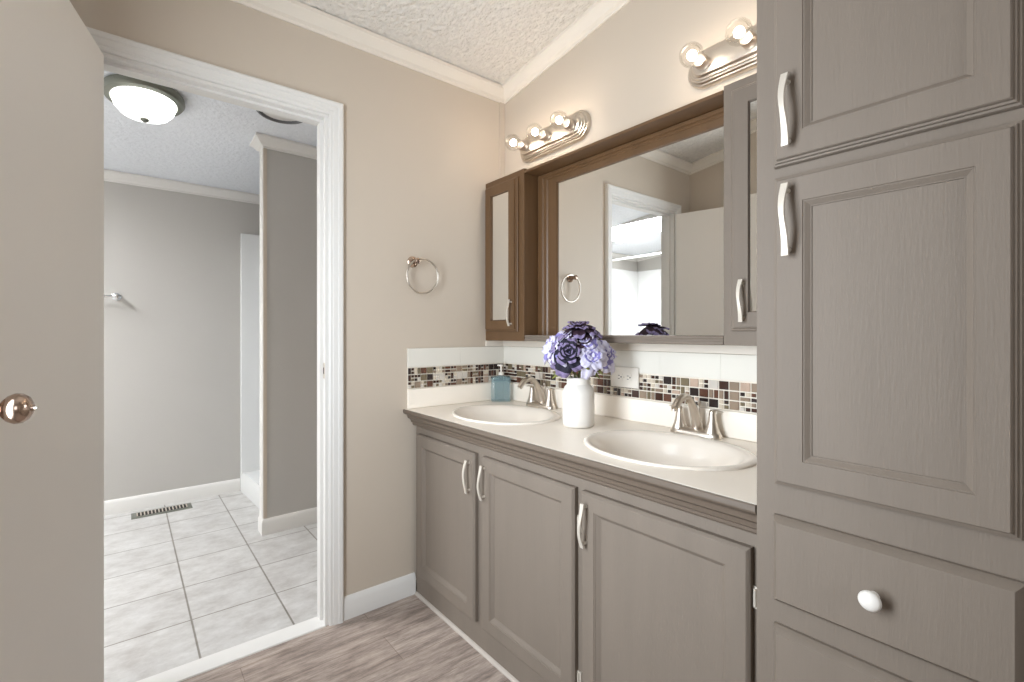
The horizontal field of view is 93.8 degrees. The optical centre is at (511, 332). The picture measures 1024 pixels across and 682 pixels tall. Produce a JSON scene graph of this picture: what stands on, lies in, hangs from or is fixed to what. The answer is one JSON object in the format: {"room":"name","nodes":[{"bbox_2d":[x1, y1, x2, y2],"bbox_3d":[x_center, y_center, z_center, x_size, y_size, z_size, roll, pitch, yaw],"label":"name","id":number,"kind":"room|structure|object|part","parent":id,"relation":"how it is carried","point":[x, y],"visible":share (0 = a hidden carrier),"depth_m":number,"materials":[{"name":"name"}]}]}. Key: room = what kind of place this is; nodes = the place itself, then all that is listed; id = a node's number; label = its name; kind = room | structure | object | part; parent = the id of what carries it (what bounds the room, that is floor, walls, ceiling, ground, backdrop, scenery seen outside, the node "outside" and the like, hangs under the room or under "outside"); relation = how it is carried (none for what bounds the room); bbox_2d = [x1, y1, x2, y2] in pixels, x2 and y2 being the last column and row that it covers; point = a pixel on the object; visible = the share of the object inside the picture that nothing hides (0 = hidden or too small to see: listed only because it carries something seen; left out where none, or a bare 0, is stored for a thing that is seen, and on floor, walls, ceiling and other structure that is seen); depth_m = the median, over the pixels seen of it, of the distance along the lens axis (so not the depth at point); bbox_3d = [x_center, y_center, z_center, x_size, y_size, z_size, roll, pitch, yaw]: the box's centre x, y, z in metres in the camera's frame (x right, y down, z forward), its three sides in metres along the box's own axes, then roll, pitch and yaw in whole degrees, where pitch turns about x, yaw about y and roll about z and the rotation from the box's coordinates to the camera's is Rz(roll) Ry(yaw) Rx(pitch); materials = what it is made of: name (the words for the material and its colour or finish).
{"room":"bathroom","nodes":[
{"label":"bathroom","id":0,"kind":"room"},
{"bbox_2d":[104,181,259,500],"bbox_3d":[-2.860,-0.324,2.742,3.940,2.900,0.100,0,0,-39],"label":"wall","id":1,"kind":"structure","parent":0,"point":[172,335],"depth_m":3.16,"materials":[{"name":"grey paint"}]},
{"bbox_2d":[104,293,120,300],"bbox_3d":[-2.625,-0.224,2.818,0.508,0.048,0.076,0,0,-39],"label":"towel bar","id":2,"kind":"object","parent":1,"relation":"attached to","point":[115,296],"visible":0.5,"depth_m":2.94,"materials":[{"name":"silver metal"}]},
{"bbox_3d":[-2.447,-0.224,2.963,0.048,0.048,0.076,0,0,-39],"label":"post","id":3,"kind":"part","parent":2,"relation":"part of","materials":[{"name":"silver metal"}]},
{"bbox_2d":[104,478,239,515],"bbox_3d":[-2.790,1.082,2.726,2.188,0.088,0.014,0,0,-39],"label":"baseboard","id":4,"kind":"structure","parent":1,"relation":"attached to","point":[115,506],"depth_m":3.15,"materials":[{"name":"white paint"}]},
{"bbox_2d":[104,169,259,203],"bbox_3d":[-2.774,-0.968,2.715,3.840,0.060,0.050,0,0,-39],"label":"crown molding","id":5,"kind":"structure","parent":1,"relation":"attached to","point":[109,175],"depth_m":3.17,"materials":[{"name":"white paint"}]},
{"bbox_2d":[104,70,316,193],"bbox_3d":[-2.160,-1.126,1.958,3.840,0.260,2.000,0,0,-39],"label":"ceiling","id":6,"kind":"structure","parent":0,"point":[207,144],"depth_m":2.67,"materials":[{"name":"white paint"}]},
{"bbox_2d":[104,74,184,123],"bbox_3d":[-1.692,-1.044,2.205,0.310,0.151,0.308,0,0,-39],"label":"dome ceiling light","id":7,"kind":"object","parent":6,"relation":"attached to","point":[139,100],"visible":0.92,"depth_m":2.13,"materials":[{"name":"white glass"}]},
{"bbox_2d":[256,110,302,123],"bbox_3d":[-1.143,-1.113,2.388,0.248,0.050,0.248,0,0,-39],"label":"ceiling light","id":8,"kind":"object","parent":6,"relation":"in","point":[278,119],"visible":0.21,"depth_m":2.45,"materials":[{"name":"white glass"}]},
{"bbox_2d":[263,112,294,120],"bbox_3d":[-1.142,-1.108,2.388,0.214,0.025,0.213,0,0,-39],"label":"diffuser","id":9,"kind":"object","parent":8,"relation":"attached to","point":[268,116],"depth_m":2.44,"materials":[{"name":"white glass"}]},
{"bbox_2d":[70,0,498,595],"bbox_3d":[-0.785,-0.324,1.849,1.840,2.900,0.100,0,0,-39],"label":"wall","id":10,"kind":"structure","parent":0,"point":[421,151],"depth_m":1.98,"materials":[{"name":"beige paint"}]},
{"bbox_2d":[0,0,103,681],"bbox_3d":[-1.040,0.148,1.108,0.111,1.931,0.697,0,0,-26],"label":"door","id":11,"kind":"structure","parent":10,"relation":"in","point":[52,66],"depth_m":1.08,"materials":[{"name":"paint"}]},
{"bbox_3d":[-0.886,0.136,0.860,0.043,0.055,0.055,0,0,-26],"label":"knob","id":12,"kind":"part","parent":11,"relation":"part of","materials":[{"name":"silver metal"}]},
{"bbox_2d":[86,26,343,625],"bbox_3d":[-1.000,0.117,1.660,0.795,2.018,0.122,0,0,-39],"label":"door frame","id":13,"kind":"structure","parent":10,"relation":"attached to","point":[108,43],"depth_m":1.84,"materials":[{"name":"white paint"}]},
{"bbox_2d":[323,363,324,378],"bbox_3d":[-0.727,0.146,1.849,0.002,0.060,0.021,0,0,-39],"label":"strike plate","id":14,"kind":"object","parent":13,"relation":"attached to","point":[323,363],"visible":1,"depth_m":1.84,"materials":[{"name":"silver metal"}]},
{"bbox_2d":[231,0,503,102],"bbox_3d":[-0.699,-1.168,1.822,1.740,0.060,0.050,0,0,-39],"label":"crown molding","id":15,"kind":"structure","parent":10,"relation":"attached to","point":[297,13],"depth_m":1.93,"materials":[{"name":"beige paint"}]},
{"bbox_2d":[344,572,415,620],"bbox_3d":[-0.540,1.082,1.974,0.312,0.088,0.014,0,0,-39],"label":"baseboard","id":16,"kind":"structure","parent":10,"relation":"attached to","point":[369,599],"depth_m":1.96,"materials":[{"name":"white paint"}]},
{"bbox_2d":[406,256,438,293],"bbox_3d":[-0.391,-0.248,2.069,0.156,0.164,0.054,0,0,-39],"label":"towel ring","id":17,"kind":"object","parent":10,"relation":"attached to","point":[412,261],"visible":1,"depth_m":2.05,"materials":[{"name":"silver metal"}]},
{"bbox_2d":[499,102,504,178],"bbox_3d":[-0.048,-0.552,2.376,0.030,1.175,0.006,0,0,-39],"label":"trim","id":18,"kind":"structure","parent":10,"relation":"attached to","point":[501,105],"depth_m":2.37,"materials":[{"name":"beige paint"}]},
{"bbox_2d":[485,169,537,340],"bbox_3d":[-0.011,-0.342,2.225,0.162,0.756,0.287,0,0,-39],"label":"medicine cabinet","id":19,"kind":"object","parent":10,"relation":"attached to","point":[511,200],"visible":0.98,"depth_m":2.14,"materials":[{"name":"brown wood"}]},
{"bbox_3d":[-0.053,-0.349,2.208,0.002,0.579,0.131,0,0,-39],"label":"mirror panel","id":20,"kind":"part","parent":19,"relation":"part of","materials":[{"name":"silver metal"}]},
{"bbox_3d":[-0.053,-0.349,2.208,0.018,0.688,0.240,0,0,-39],"label":"door","id":21,"kind":"part","parent":19,"relation":"part of","materials":[{"name":"brown wood"}]},
{"bbox_3d":[-0.019,-0.089,2.119,0.017,0.118,0.015,0,0,-39],"label":"handle","id":22,"kind":"part","parent":19,"relation":"part of","materials":[{"name":"silver metal"}]},
{"bbox_2d":[267,149,316,517],"bbox_3d":[-1.071,0.017,2.975,0.866,2.218,0.075,0,0,-39],"label":"wall partition","id":23,"kind":"structure","parent":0,"point":[291,179],"depth_m":2.76,"materials":[{"name":"grey paint"}]},
{"bbox_2d":[260,148,262,518],"bbox_3d":[-1.409,0.023,2.708,0.020,2.206,0.073,0,0,-39],"label":"trim","id":24,"kind":"structure","parent":23,"relation":"attached to","point":[261,150],"depth_m":2.69,"materials":[{"name":"white paint"}]},
{"bbox_2d":[263,148,266,518],"bbox_3d":[-1.380,-0.002,2.676,0.018,2.075,0.006,0,0,-39],"label":"trim","id":25,"kind":"structure","parent":23,"relation":"attached to","point":[264,149],"depth_m":2.67,"materials":[{"name":"beige paint"}]},
{"bbox_2d":[249,132,316,159],"bbox_3d":[-1.091,-1.058,2.960,0.916,0.068,0.175,0,0,-39],"label":"crown molding","id":26,"kind":"structure","parent":23,"relation":"attached to","point":[260,140],"depth_m":2.71,"materials":[{"name":"white paint"}]},
{"bbox_2d":[258,507,316,535],"bbox_3d":[-1.077,1.082,2.971,0.880,0.088,0.103,0,0,-39],"label":"baseboard","id":27,"kind":"structure","parent":23,"relation":"attached to","point":[266,526],"depth_m":2.74,"materials":[{"name":"white paint"}]},
{"bbox_2d":[104,490,510,681],"bbox_3d":[-1.153,1.156,0.714,3.840,0.060,5.200,0,0,-39],"label":"floor","id":28,"kind":"structure","parent":0,"point":[181,587],"depth_m":1.92,"materials":[{"name":"grey tile"}]},
{"bbox_2d":[131,503,192,519],"bbox_3d":[-2.209,1.121,3.027,0.310,0.008,0.116,0,0,-39],"label":"floor vent","id":29,"kind":"object","parent":28,"relation":"in","point":[142,514],"visible":1,"depth_m":3.01,"materials":[{"name":"grey metal"}]},
{"bbox_2d":[137,617,325,681],"bbox_3d":[-0.998,1.120,1.657,0.664,0.012,0.081,0,0,-39],"label":"threshold","id":30,"kind":"object","parent":28,"relation":"on","point":[202,665],"visible":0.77,"depth_m":1.67,"materials":[{"name":"white paint"}]},
{"bbox_2d":[240,233,259,508],"bbox_3d":[-1.352,0.208,3.350,0.829,1.835,0.851,0,0,-39],"label":"shower stall","id":31,"kind":"object","parent":28,"relation":"on","point":[249,243],"visible":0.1,"depth_m":3.43,"materials":[{"name":"white plastic"}]},
{"bbox_2d":[403,409,756,681],"bbox_3d":[0.210,0.726,1.645,0.548,0.800,1.467,0,0,-39],"label":"vanity cabinet","id":32,"kind":"object","parent":28,"relation":"on","point":[552,565],"visible":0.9,"depth_m":1.32,"materials":[{"name":"beige paint"}]},
{"bbox_3d":[-0.262,0.724,1.861,0.020,0.595,0.429,0,0,-39],"label":"door","id":33,"kind":"part","parent":32,"relation":"part of","materials":[{"name":"beige paint"}]},
{"bbox_3d":[-0.168,0.512,1.696,0.017,0.118,0.015,0,0,-39],"label":"handle","id":34,"kind":"part","parent":32,"relation":"part of","materials":[{"name":"silver metal"}]},
{"bbox_3d":[0.042,1.120,1.500,0.010,0.011,1.452,0,0,-39],"label":"shoe molding","id":35,"kind":"part","parent":32,"relation":"part of","materials":[{"name":"white wood"}]},
{"bbox_3d":[-0.111,0.512,1.625,0.017,0.118,0.015,0,0,-39],"label":"handle","id":36,"kind":"part","parent":32,"relation":"part of","materials":[{"name":"silver metal"}]},
{"bbox_3d":[0.038,0.724,1.490,0.020,0.595,0.437,0,0,-39],"label":"door","id":37,"kind":"part","parent":32,"relation":"part of","materials":[{"name":"beige paint"}]},
{"bbox_3d":[0.019,0.362,1.491,0.058,0.073,1.467,0,0,-39],"label":"counter molding","id":38,"kind":"part","parent":32,"relation":"part of","materials":[{"name":"grey wood"}]},
{"bbox_3d":[0.181,0.512,1.265,0.017,0.118,0.015,0,0,-39],"label":"handle","id":39,"kind":"part","parent":32,"relation":"part of","materials":[{"name":"silver metal"}]},
{"bbox_2d":[406,382,756,504],"bbox_3d":[0.213,0.287,1.647,0.540,0.090,1.468,0,0,-39],"label":"countertop","id":40,"kind":"structure","parent":32,"relation":"on","point":[612,412],"depth_m":1.63,"materials":[{"name":"white stone"}]},
{"bbox_2d":[451,404,560,424],"bbox_3d":[-0.028,0.382,1.915,0.396,0.129,0.490,0,0,-39],"label":"sink","id":41,"kind":"object","parent":40,"relation":"in","point":[500,414],"visible":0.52,"depth_m":2.05,"materials":[{"name":"white ceramic"}]},
{"bbox_2d":[517,376,555,409],"bbox_3d":[0.102,0.256,2.096,0.167,0.137,0.156,0,0,-4],"label":"faucet","id":42,"kind":"object","parent":40,"relation":"on","point":[548,403],"visible":1,"depth_m":2.07,"materials":[{"name":"silver metal"}]},
{"bbox_3d":[0.087,0.253,2.069,0.158,0.132,0.037,0,0,-39],"label":"spout","id":43,"kind":"part","parent":42,"relation":"part of","materials":[{"name":"silver metal"}]},
{"bbox_3d":[0.090,0.275,2.143,0.049,0.070,0.049,0,0,-39],"label":"handle","id":44,"kind":"part","parent":42,"relation":"part of","materials":[{"name":"silver metal"}]},
{"bbox_3d":[0.161,0.275,2.056,0.049,0.070,0.049,0,0,-39],"label":"handle","id":45,"kind":"part","parent":42,"relation":"part of","materials":[{"name":"silver metal"}]},
{"bbox_2d":[562,376,594,427],"bbox_3d":[0.232,0.239,1.673,0.111,0.170,0.111,0,0,-39],"label":"vase","id":46,"kind":"object","parent":40,"relation":"on","point":[578,395],"visible":0.91,"depth_m":1.63,"materials":[{"name":"ceramic"}]},
{"bbox_2d":[542,330,571,377],"bbox_3d":[0.169,0.138,1.663,0.147,0.296,0.122,0,0,30],"label":"flower","id":47,"kind":"object","parent":46,"relation":"in","point":[547,349],"visible":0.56,"depth_m":1.66,"materials":[{"name":"purple plant"}]},
{"bbox_2d":[548,334,583,377],"bbox_3d":[0.202,0.140,1.637,0.154,0.294,0.119,0,0,4],"label":"flower","id":48,"kind":"object","parent":46,"relation":"in","point":[567,351],"visible":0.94,"depth_m":1.60,"materials":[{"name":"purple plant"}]},
{"bbox_2d":[564,331,577,377],"bbox_3d":[0.197,0.139,1.658,0.108,0.294,0.100,0,0,-39],"label":"flower","id":49,"kind":"object","parent":46,"relation":"in","point":[570,331],"visible":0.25,"depth_m":1.63,"materials":[{"name":"purple plant"}]},
{"bbox_2d":[552,369,602,378],"bbox_3d":[0.224,0.183,1.652,0.172,0.150,0.052,0,0,-1],"label":"sprig","id":50,"kind":"object","parent":46,"relation":"in","point":[599,370],"visible":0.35,"depth_m":1.64,"materials":[{"name":"green plant"}]},
{"bbox_2d":[562,321,602,377],"bbox_3d":[0.236,0.121,1.676,0.154,0.329,0.142,0,0,-39],"label":"flower","id":51,"kind":"object","parent":46,"relation":"in","point":[580,330],"visible":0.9,"depth_m":1.64,"materials":[{"name":"purple plant"}]},
{"bbox_2d":[577,334,600,377],"bbox_3d":[0.246,0.140,1.649,0.118,0.292,0.111,0,0,9],"label":"flower","id":52,"kind":"object","parent":46,"relation":"in","point":[589,344],"visible":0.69,"depth_m":1.61,"materials":[{"name":"purple plant"}]},
{"bbox_2d":[577,342,608,379],"bbox_3d":[0.261,0.154,1.635,0.135,0.265,0.106,0,0,9],"label":"flower","id":53,"kind":"object","parent":46,"relation":"in","point":[591,362],"visible":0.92,"depth_m":1.60,"materials":[{"name":"purple plant"}]},
{"bbox_2d":[597,340,616,374],"bbox_3d":[0.298,0.152,1.678,0.145,0.269,0.121,0,0,-39],"label":"flower","id":54,"kind":"object","parent":46,"relation":"in","point":[611,352],"visible":0.27,"depth_m":1.65,"materials":[{"name":"purple plant"}]},
{"bbox_2d":[584,430,756,470],"bbox_3d":[0.429,0.382,1.353,0.396,0.129,0.490,0,0,-39],"label":"sink","id":55,"kind":"object","parent":40,"relation":"in","point":[670,450],"visible":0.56,"depth_m":1.46,"materials":[{"name":"white ceramic"}]},
{"bbox_2d":[669,393,723,439],"bbox_3d":[0.562,0.256,1.524,0.167,0.137,0.156,0,0,-4],"label":"faucet","id":56,"kind":"object","parent":40,"relation":"on","point":[711,431],"visible":0.99,"depth_m":1.50,"materials":[{"name":"silver metal"}]},
{"bbox_3d":[0.551,0.275,1.572,0.049,0.070,0.049,0,0,-39],"label":"handle","id":57,"kind":"part","parent":56,"relation":"part of","materials":[{"name":"silver metal"}]},
{"bbox_3d":[0.548,0.253,1.497,0.158,0.132,0.037,0,0,-39],"label":"spout","id":58,"kind":"part","parent":56,"relation":"part of","materials":[{"name":"silver metal"}]},
{"bbox_3d":[0.621,0.275,1.485,0.049,0.070,0.049,0,0,-39],"label":"handle","id":59,"kind":"part","parent":56,"relation":"part of","materials":[{"name":"silver metal"}]},
{"bbox_3d":[0.334,0.724,1.125,0.020,0.595,0.449,0,0,-39],"label":"door","id":60,"kind":"part","parent":32,"relation":"part of","materials":[{"name":"beige paint"}]},
{"bbox_2d":[757,0,1023,681],"bbox_3d":[0.773,-0.159,0.908,0.599,2.569,0.382,0,0,-39],"label":"linen cabinet","id":61,"kind":"object","parent":28,"relation":"on","point":[890,133],"visible":1,"depth_m":0.73,"materials":[{"name":"beige paint"}]},
{"bbox_3d":[0.467,-0.196,0.825,0.017,0.126,0.015,0,0,-39],"label":"handle","id":62,"kind":"part","parent":61,"relation":"part of","materials":[{"name":"silver metal"}]},
{"bbox_3d":[0.467,-0.386,0.825,0.017,0.126,0.015,0,0,-39],"label":"handle","id":63,"kind":"part","parent":61,"relation":"part of","materials":[{"name":"silver metal"}]},
{"bbox_3d":[0.571,0.603,0.746,0.020,0.155,0.314,0,0,-39],"label":"drawer","id":64,"kind":"part","parent":61,"relation":"part of","materials":[{"name":"beige paint"}]},
{"bbox_3d":[0.549,0.408,0.733,0.030,0.031,0.031,0,0,-39],"label":"knob","id":65,"kind":"part","parent":61,"relation":"part of","materials":[{"name":"ceramic"}]},
{"bbox_3d":[0.571,0.406,0.746,0.020,0.155,0.314,0,0,-39],"label":"drawer","id":66,"kind":"part","parent":61,"relation":"part of","materials":[{"name":"beige paint"}]},
{"bbox_3d":[0.570,-0.003,0.747,0.020,0.554,0.311,0,0,-39],"label":"door","id":67,"kind":"part","parent":61,"relation":"part of","materials":[{"name":"beige paint"}]},
{"bbox_3d":[0.570,-0.656,0.747,0.020,0.716,0.311,0,0,-39],"label":"door","id":68,"kind":"part","parent":61,"relation":"part of","materials":[{"name":"beige paint"}]},
{"bbox_2d":[296,0,597,84],"bbox_3d":[0.292,-1.443,0.598,1.740,0.494,3.200,0,0,-39],"label":"ceiling","id":69,"kind":"structure","parent":0,"point":[492,40],"depth_m":1.92,"materials":[{"name":"white paint"}]},
{"bbox_2d":[505,0,756,354],"bbox_3d":[0.346,-0.324,1.993,0.100,2.900,5.300,0,0,-39],"label":"wall","id":70,"kind":"structure","parent":0,"point":[632,70],"depth_m":1.80,"materials":[{"name":"beige paint"}]},
{"bbox_2d":[510,110,590,162],"bbox_3d":[0.127,-0.856,2.065,0.147,0.124,0.436,0,0,-39],"label":"vanity light","id":71,"kind":"object","parent":70,"relation":"attached to","point":[572,129],"visible":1,"depth_m":2.05,"materials":[{"name":"silver metal"}]},
{"bbox_2d":[518,140,527,150],"bbox_3d":[0.050,-0.856,2.190,0.032,0.044,0.044,0,0,-39],"label":"socket","id":72,"kind":"object","parent":71,"relation":"attached to","point":[523,144],"depth_m":2.18,"materials":[{"name":"silver metal"}]},
{"bbox_2d":[539,130,549,140],"bbox_3d":[0.142,-0.856,2.077,0.032,0.044,0.044,0,0,-39],"label":"socket","id":73,"kind":"object","parent":71,"relation":"attached to","point":[544,135],"depth_m":2.06,"materials":[{"name":"silver metal"}]},
{"bbox_2d":[563,118,574,129],"bbox_3d":[0.233,-0.856,1.963,0.032,0.044,0.044,0,0,-39],"label":"socket","id":74,"kind":"object","parent":71,"relation":"attached to","point":[569,123],"depth_m":1.95,"materials":[{"name":"silver metal"}]},
{"bbox_2d":[502,0,630,103],"bbox_3d":[0.949,-1.385,1.129,0.050,0.494,3.200,0,0,-39],"label":"crown molding","id":75,"kind":"structure","parent":70,"relation":"attached to","point":[601,11],"depth_m":2.03,"materials":[{"name":"beige paint"}]},
{"bbox_2d":[407,346,756,413],"bbox_3d":[0.217,0.154,1.651,0.530,0.175,1.468,0,0,-39],"label":"tile backsplash","id":76,"kind":"structure","parent":70,"relation":"attached to","point":[719,381],"depth_m":1.78,"materials":[{"name":"tile"}]},
{"bbox_2d":[611,366,638,388],"bbox_3d":[0.421,0.166,1.796,0.008,0.078,0.128,0,0,-39],"label":"wall outlet","id":77,"kind":"object","parent":76,"relation":"attached to","point":[627,377],"visible":0.98,"depth_m":1.79,"materials":[{"name":"white plastic"}]},
{"bbox_2d":[616,372,622,380],"bbox_3d":[0.406,0.166,1.810,0.002,0.033,0.031,0,0,-39],"label":"receptacle","id":78,"kind":"object","parent":77,"relation":"attached to","point":[619,375],"depth_m":1.81,"materials":[{"name":"white plastic"}]},
{"bbox_2d":[625,373,631,381],"bbox_3d":[0.432,0.166,1.778,0.002,0.033,0.031,0,0,-39],"label":"receptacle","id":79,"kind":"object","parent":77,"relation":"attached to","point":[628,376],"depth_m":1.78,"materials":[{"name":"white plastic"}]},
{"bbox_2d":[485,341,756,354],"bbox_3d":[0.377,0.051,1.780,0.118,0.028,1.468,0,0,-39],"label":"strip","id":80,"kind":"object","parent":70,"relation":"attached to","point":[718,349],"visible":0.51,"depth_m":1.65,"materials":[{"name":"beige paint"}]},
{"bbox_2d":[524,90,723,344],"bbox_3d":[0.379,-0.337,1.780,0.114,0.746,0.892,0,0,-39],"label":"framed mirror","id":81,"kind":"object","parent":70,"relation":"attached to","point":[631,220],"visible":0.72,"depth_m":1.72,"materials":[{"name":"brown wood"}]},
{"bbox_2d":[558,126,723,335],"bbox_3d":[0.435,-0.327,1.775,0.004,0.695,0.810,0,0,-39],"label":"mirror glass","id":82,"kind":"object","parent":81,"relation":"attached to","point":[641,225],"depth_m":1.71,"materials":[{"name":"silver mirror"}]},
{"bbox_2d":[687,24,756,89],"bbox_3d":[0.676,-0.856,1.387,0.147,0.124,0.436,0,0,-39],"label":"vanity light","id":83,"kind":"object","parent":70,"relation":"attached to","point":[736,55],"visible":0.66,"depth_m":1.47,"materials":[{"name":"silver metal"}]},
{"bbox_2d":[693,53,709,69],"bbox_3d":[0.599,-0.856,1.513,0.032,0.044,0.044,0,0,-39],"label":"socket","id":84,"kind":"object","parent":83,"relation":"attached to","point":[702,61],"depth_m":1.50,"materials":[{"name":"silver metal"}]},
{"bbox_2d":[739,30,756,48],"bbox_3d":[0.690,-0.856,1.399,0.032,0.044,0.044,0,0,-39],"label":"bulb","id":85,"kind":"object","parent":83,"relation":"attached to","point":[748,40],"depth_m":1.39,"materials":[{"name":"white glass"}]},
{"bbox_2d":[724,73,756,345],"bbox_3d":[0.732,-0.342,1.306,0.162,0.756,0.285,0,0,-39],"label":"medicine cabinet","id":86,"kind":"object","parent":70,"relation":"attached to","point":[740,96],"visible":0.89,"depth_m":1.34,"materials":[{"name":"beige paint"}]},
{"bbox_3d":[0.627,-0.089,1.321,0.017,0.118,0.015,0,0,-39],"label":"handle","id":87,"kind":"part","parent":86,"relation":"part of","materials":[{"name":"silver metal"}]},
{"bbox_3d":[0.701,-0.349,1.277,0.002,0.579,0.131,0,0,-39],"label":"mirror panel","id":88,"kind":"part","parent":86,"relation":"part of","materials":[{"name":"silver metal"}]}
]}

